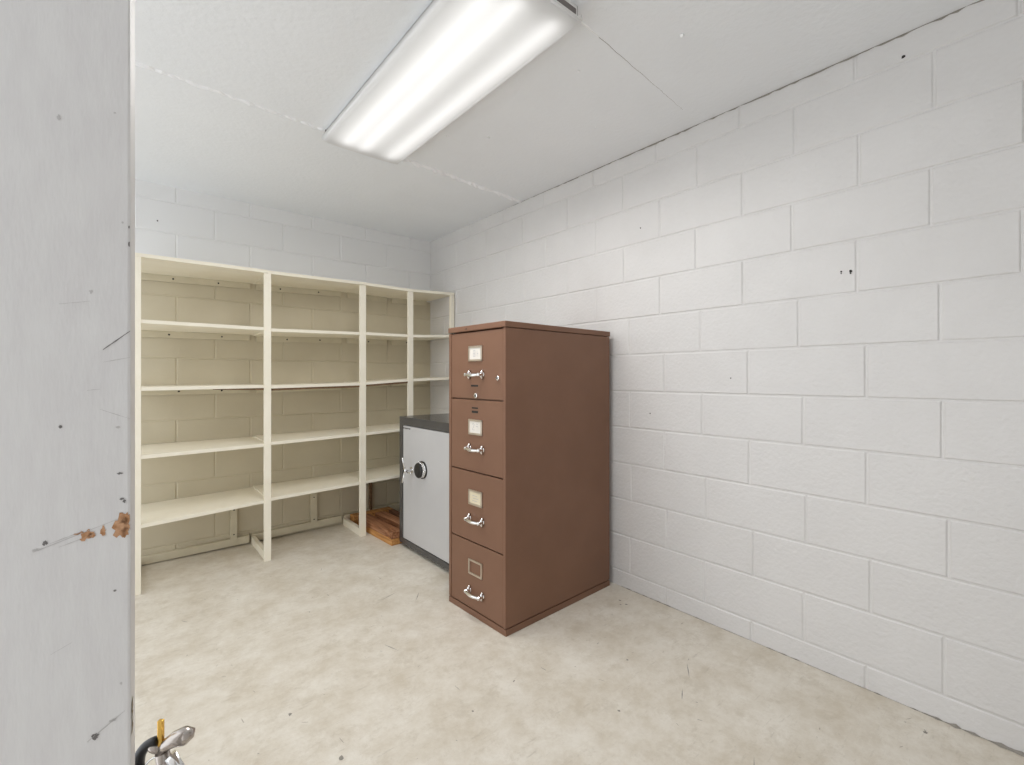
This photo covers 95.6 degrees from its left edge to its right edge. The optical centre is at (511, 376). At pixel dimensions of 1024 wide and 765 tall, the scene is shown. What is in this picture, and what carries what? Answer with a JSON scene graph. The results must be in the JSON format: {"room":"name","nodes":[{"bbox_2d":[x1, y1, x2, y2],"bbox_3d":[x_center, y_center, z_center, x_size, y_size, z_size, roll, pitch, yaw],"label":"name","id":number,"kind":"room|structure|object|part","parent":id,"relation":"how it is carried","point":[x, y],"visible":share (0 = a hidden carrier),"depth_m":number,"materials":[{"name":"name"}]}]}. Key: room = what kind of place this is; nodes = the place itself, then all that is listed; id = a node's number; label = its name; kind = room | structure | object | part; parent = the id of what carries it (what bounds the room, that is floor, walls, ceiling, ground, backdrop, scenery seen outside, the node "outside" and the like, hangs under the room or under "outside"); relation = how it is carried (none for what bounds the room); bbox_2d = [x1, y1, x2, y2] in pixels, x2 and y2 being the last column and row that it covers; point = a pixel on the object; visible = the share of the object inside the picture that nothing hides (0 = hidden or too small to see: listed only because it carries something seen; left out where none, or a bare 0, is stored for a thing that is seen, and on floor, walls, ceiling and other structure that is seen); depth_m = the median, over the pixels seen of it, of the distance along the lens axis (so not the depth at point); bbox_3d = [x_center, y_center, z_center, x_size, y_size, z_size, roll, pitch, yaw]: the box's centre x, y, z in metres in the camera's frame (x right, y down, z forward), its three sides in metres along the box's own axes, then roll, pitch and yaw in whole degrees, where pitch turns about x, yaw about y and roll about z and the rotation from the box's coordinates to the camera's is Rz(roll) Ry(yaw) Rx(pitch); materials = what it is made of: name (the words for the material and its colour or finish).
{"room":"storage room","nodes":[
{"label":"storage room","id":0,"kind":"room"},
{"bbox_2d":[135,179,429,555],"bbox_3d":[-1.969,-0.027,3.349,3.145,2.467,0.161,0,0,-40],"label":"wall","id":1,"kind":"structure","parent":0,"point":[173,222],"depth_m":3.37,"materials":[{"name":"paint"}]},
{"bbox_2d":[135,0,978,241],"bbox_3d":[-0.539,-1.290,1.605,3.495,0.142,4.752,0,0,-40],"label":"ceiling","id":2,"kind":"structure","parent":0,"point":[237,100],"depth_m":2.01,"materials":[{"name":"white paint"}]},
{"bbox_2d":[322,0,582,163],"bbox_3d":[-0.358,-1.210,1.941,0.411,0.062,1.360,0,0,-40],"label":"ceiling light","id":3,"kind":"object","parent":2,"relation":"attached to","point":[456,53],"visible":1,"depth_m":1.77,"materials":[{"name":"white plastic"}]},
{"bbox_3d":[0.070,-1.215,1.431,0.389,0.049,0.004,0,0,-40],"label":"plate","id":4,"kind":"part","parent":3,"relation":"part of","materials":[{"name":"grey metal"}]},
{"bbox_2d":[135,524,1023,764],"bbox_3d":[-0.154,1.246,1.145,3.495,0.121,5.952,0,0,-40],"label":"floor","id":5,"kind":"structure","parent":0,"point":[341,647],"depth_m":1.78,"materials":[{"name":"paint"}]},
{"bbox_2d":[0,0,195,764],"bbox_3d":[-0.688,0.150,0.174,0.952,2.048,0.092,0,0,-38],"label":"door","id":6,"kind":"structure","parent":5,"relation":"on","point":[67,67],"depth_m":0.38,"materials":[{"name":"white paint"}]},
{"bbox_3d":[-0.346,0.369,0.472,0.047,0.028,0.017,0,0,6],"label":"lever","id":7,"kind":"part","parent":6,"relation":"part of","materials":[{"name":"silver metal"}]},
{"bbox_3d":[-0.334,0.404,0.470,0.037,0.049,0.014,0,0,0],"label":"link plate","id":8,"kind":"part","parent":6,"relation":"part of","materials":[{"name":"silver metal"}]},
{"bbox_2d":[135,253,453,595],"bbox_3d":[-1.405,0.236,3.382,2.120,1.900,0.510,0,0,-40],"label":"shelving unit","id":9,"kind":"object","parent":5,"relation":"on","point":[150,267],"visible":0.82,"depth_m":3.11,"materials":[{"name":"beige paint"}]},
{"bbox_3d":[-2.045,0.266,2.527,0.040,1.840,0.020,0,0,-40],"label":"post","id":10,"kind":"part","parent":9,"relation":"part of","materials":[{"name":"beige paint"}]},
{"bbox_3d":[-2.117,1.153,3.097,0.642,0.058,0.030,0,0,-40],"label":"rail","id":11,"kind":"part","parent":9,"relation":"part of","materials":[{"name":"beige paint"}]},
{"bbox_3d":[-1.957,-0.671,2.919,0.678,0.034,0.510,0,0,-40],"label":"shelf","id":12,"kind":"part","parent":9,"relation":"part of","materials":[{"name":"beige paint"}]},
{"bbox_3d":[-1.958,0.808,2.920,0.678,0.038,0.506,0,0,-40],"label":"shelf","id":13,"kind":"part","parent":9,"relation":"part of","materials":[{"name":"beige paint"}]},
{"bbox_3d":[-1.958,0.439,2.920,0.678,0.021,0.506,0,0,-40],"label":"shelf","id":14,"kind":"part","parent":9,"relation":"part of","materials":[{"name":"beige paint"}]},
{"bbox_3d":[-1.958,0.064,2.920,0.678,0.026,0.506,0,0,-40],"label":"shelf","id":15,"kind":"part","parent":9,"relation":"part of","materials":[{"name":"beige paint"}]},
{"bbox_3d":[-1.958,-0.306,2.920,0.678,0.026,0.506,0,0,-40],"label":"shelf","id":16,"kind":"part","parent":9,"relation":"part of","materials":[{"name":"beige paint"}]},
{"bbox_3d":[-1.715,1.160,3.155,0.025,0.052,0.396,0,0,-40],"label":"foot rail","id":17,"kind":"part","parent":9,"relation":"part of","materials":[{"name":"beige paint"}]},
{"bbox_3d":[-1.579,0.260,2.996,0.041,1.852,0.020,0,0,-40],"label":"post","id":18,"kind":"part","parent":9,"relation":"part of","materials":[{"name":"beige paint"}]},
{"bbox_3d":[-1.615,1.140,3.518,0.634,0.064,0.030,0,0,-40],"label":"rail","id":19,"kind":"part","parent":9,"relation":"part of","materials":[{"name":"beige paint"}]},
{"bbox_3d":[-1.467,0.790,3.371,0.653,0.024,0.446,0,0,-40],"label":"shelf","id":20,"kind":"part","parent":9,"relation":"part of","materials":[{"name":"beige paint"}]},
{"bbox_3d":[-1.467,0.429,3.371,0.653,0.025,0.446,0,0,-40],"label":"shelf","id":21,"kind":"part","parent":9,"relation":"part of","materials":[{"name":"beige paint"}]},
{"bbox_3d":[-1.467,-0.313,3.371,0.653,0.039,0.446,0,0,-40],"label":"shelf","id":22,"kind":"part","parent":9,"relation":"part of","materials":[{"name":"beige paint"}]},
{"bbox_3d":[-1.466,-0.685,3.370,0.653,0.039,0.450,0,0,-40],"label":"shelf","id":23,"kind":"part","parent":9,"relation":"part of","materials":[{"name":"beige paint"}]},
{"bbox_3d":[-1.467,0.059,3.371,0.653,0.033,0.446,0,0,-40],"label":"shelf","id":24,"kind":"part","parent":9,"relation":"part of","materials":[{"name":"beige paint"}]},
{"bbox_3d":[-1.232,1.160,3.596,0.030,0.052,0.341,0,0,-40],"label":"foot rail","id":25,"kind":"part","parent":9,"relation":"part of","materials":[{"name":"beige paint"}]},
{"bbox_3d":[-1.113,0.252,3.458,0.046,1.868,0.020,0,0,-40],"label":"post","id":26,"kind":"part","parent":9,"relation":"part of","materials":[{"name":"beige paint"}]},
{"bbox_3d":[-1.215,1.130,3.854,0.368,0.056,0.030,0,0,-40],"label":"rail","id":27,"kind":"part","parent":9,"relation":"part of","materials":[{"name":"beige paint"}]},
{"bbox_3d":[-1.084,0.420,3.725,0.388,0.034,0.396,0,0,-40],"label":"shelf","id":28,"kind":"part","parent":9,"relation":"part of","materials":[{"name":"beige paint"}]},
{"bbox_3d":[-1.084,0.780,3.725,0.388,0.034,0.396,0,0,-40],"label":"shelf","id":29,"kind":"part","parent":9,"relation":"part of","materials":[{"name":"beige paint"}]},
{"bbox_3d":[-1.084,0.037,3.725,0.388,0.045,0.396,0,0,-40],"label":"shelf","id":30,"kind":"part","parent":9,"relation":"part of","materials":[{"name":"beige paint"}]},
{"bbox_3d":[-1.084,-0.325,3.725,0.388,0.023,0.396,0,0,-40],"label":"shelf","id":31,"kind":"part","parent":9,"relation":"part of","materials":[{"name":"beige paint"}]},
{"bbox_3d":[-1.082,-0.692,3.724,0.388,0.024,0.400,0,0,-40],"label":"shelf","id":32,"kind":"part","parent":9,"relation":"part of","materials":[{"name":"beige paint"}]},
{"bbox_3d":[-0.919,1.126,4.102,0.363,0.052,0.030,0,0,-40],"label":"rail","id":33,"kind":"part","parent":9,"relation":"part of","materials":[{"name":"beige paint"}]},
{"bbox_3d":[-0.777,0.770,3.973,0.398,0.029,0.411,0,0,-40],"label":"shelf","id":34,"kind":"part","parent":9,"relation":"part of","materials":[{"name":"beige paint"}]},
{"bbox_3d":[-0.812,0.254,3.704,0.044,1.864,0.020,0,0,-40],"label":"post","id":35,"kind":"part","parent":9,"relation":"part of","materials":[{"name":"beige paint"}]},
{"bbox_3d":[-0.777,-0.336,3.973,0.398,0.040,0.411,0,0,-40],"label":"shelf","id":36,"kind":"part","parent":9,"relation":"part of","materials":[{"name":"beige paint"}]},
{"bbox_3d":[-0.777,0.019,3.973,0.398,0.036,0.411,0,0,-40],"label":"shelf","id":37,"kind":"part","parent":9,"relation":"part of","materials":[{"name":"beige paint"}]},
{"bbox_3d":[-0.776,-0.697,3.971,0.398,0.035,0.415,0,0,-40],"label":"shelf","id":38,"kind":"part","parent":9,"relation":"part of","materials":[{"name":"beige paint"}]},
{"bbox_3d":[-0.511,0.247,3.936,0.038,1.878,0.020,0,0,-40],"label":"post","id":39,"kind":"part","parent":9,"relation":"part of","materials":[{"name":"beige paint"}]},
{"bbox_2d":[350,507,392,524],"bbox_3d":[-1.151,1.145,3.816,0.334,0.081,0.083,0,0,-40],"label":"wooden plank","id":40,"kind":"object","parent":5,"relation":"on","point":[353,517],"visible":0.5,"depth_m":3.78,"materials":[{"name":"orange wood"}]},
{"bbox_2d":[358,522,401,545],"bbox_3d":[-0.993,1.163,3.480,0.090,0.045,0.540,0,0,-43],"label":"wooden plank","id":41,"kind":"object","parent":5,"relation":"on","point":[385,539],"visible":0.41,"depth_m":3.34,"materials":[{"name":"orange wood"}]},
{"bbox_2d":[358,514,399,538],"bbox_3d":[-0.993,1.116,3.480,0.090,0.047,0.540,0,0,-43],"label":"wooden plank","id":42,"kind":"object","parent":41,"relation":"on","point":[380,526],"visible":0.84,"depth_m":3.41,"materials":[{"name":"brown wood"}]},
{"bbox_2d":[375,511,399,528],"bbox_3d":[-0.896,1.140,3.574,0.078,0.091,0.530,0,0,-43],"label":"wooden plank","id":43,"kind":"object","parent":5,"relation":"on","point":[387,517],"visible":0.26,"depth_m":3.61,"materials":[{"name":"brown wood"}]},
{"bbox_2d":[389,509,399,517],"bbox_3d":[-0.826,1.142,3.640,0.046,0.087,0.540,0,0,-40],"label":"wooden plank","id":44,"kind":"object","parent":5,"relation":"on","point":[394,512],"visible":0.22,"depth_m":3.77,"materials":[{"name":"brown wood"}]},
{"bbox_2d":[400,413,448,569],"bbox_3d":[-0.331,0.732,3.155,0.674,0.908,0.800,0,0,-40],"label":"safe","id":45,"kind":"object","parent":5,"relation":"on","point":[424,439],"visible":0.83,"depth_m":3.00,"materials":[{"name":"grey metal"}]},
{"bbox_3d":[-0.683,0.630,3.102,0.067,0.175,0.125,0,0,-40],"label":"handle","id":46,"kind":"part","parent":45,"relation":"part of","materials":[{"name":"silver metal"}]},
{"bbox_2d":[448,321,609,636],"bbox_3d":[0.097,0.465,2.533,0.831,1.443,0.459,0,0,-42],"label":"filing cabinet","id":47,"kind":"object","parent":5,"relation":"on","point":[529,402],"visible":1,"depth_m":2.30,"materials":[{"name":"brown metal"}]},
{"bbox_3d":[-0.190,1.060,2.264,0.044,0.050,0.126,0,0,-42],"label":"handle","id":48,"kind":"part","parent":47,"relation":"part of","materials":[{"name":"silver metal"}]},
{"bbox_3d":[-0.190,0.702,2.264,0.044,0.050,0.126,0,0,-42],"label":"handle","id":49,"kind":"part","parent":47,"relation":"part of","materials":[{"name":"silver metal"}]},
{"bbox_3d":[-0.190,0.353,2.264,0.044,0.050,0.126,0,0,-42],"label":"handle","id":50,"kind":"part","parent":47,"relation":"part of","materials":[{"name":"silver metal"}]},
{"bbox_3d":[-0.190,-0.011,2.264,0.044,0.050,0.126,0,0,-42],"label":"handle","id":51,"kind":"part","parent":47,"relation":"part of","materials":[{"name":"silver metal"}]},
{"bbox_3d":[-0.171,0.986,2.292,0.022,0.328,0.412,0,0,-42],"label":"drawer","id":52,"kind":"part","parent":47,"relation":"part of","materials":[{"name":"brown metal"}]},
{"bbox_3d":[-0.171,0.645,2.292,0.022,0.343,0.412,0,0,-42],"label":"drawer","id":53,"kind":"part","parent":47,"relation":"part of","materials":[{"name":"brown metal"}]},
{"bbox_3d":[-0.171,0.291,2.292,0.023,0.353,0.412,0,0,-42],"label":"drawer","id":54,"kind":"part","parent":47,"relation":"part of","materials":[{"name":"brown metal"}]},
{"bbox_3d":[-0.171,-0.057,2.292,0.023,0.330,0.412,0,0,-42],"label":"drawer","id":55,"kind":"part","parent":47,"relation":"part of","materials":[{"name":"brown metal"}]},
{"bbox_2d":[430,0,1023,751],"bbox_3d":[0.756,-0.027,2.592,0.161,2.467,4.602,0,0,-40],"label":"wall","id":56,"kind":"structure","parent":0,"point":[808,293],"depth_m":1.86,"materials":[{"name":"white paint"}]},
{"bbox_2d":[492,0,983,214],"bbox_3d":[0.791,-1.236,2.424,0.001,0.010,3.100,0,0,-40],"label":"trim","id":57,"kind":"structure","parent":56,"relation":"attached to","point":[957,11],"depth_m":1.92,"materials":[{"name":"grey"}]},
{"bbox_2d":[624,587,1023,756],"bbox_3d":[1.198,1.180,1.930,0.010,0.009,1.820,0,0,-40],"label":"trim","id":58,"kind":"structure","parent":56,"relation":"attached to","point":[1021,753],"depth_m":1.57,"materials":[{"name":"grey"}]}
]}

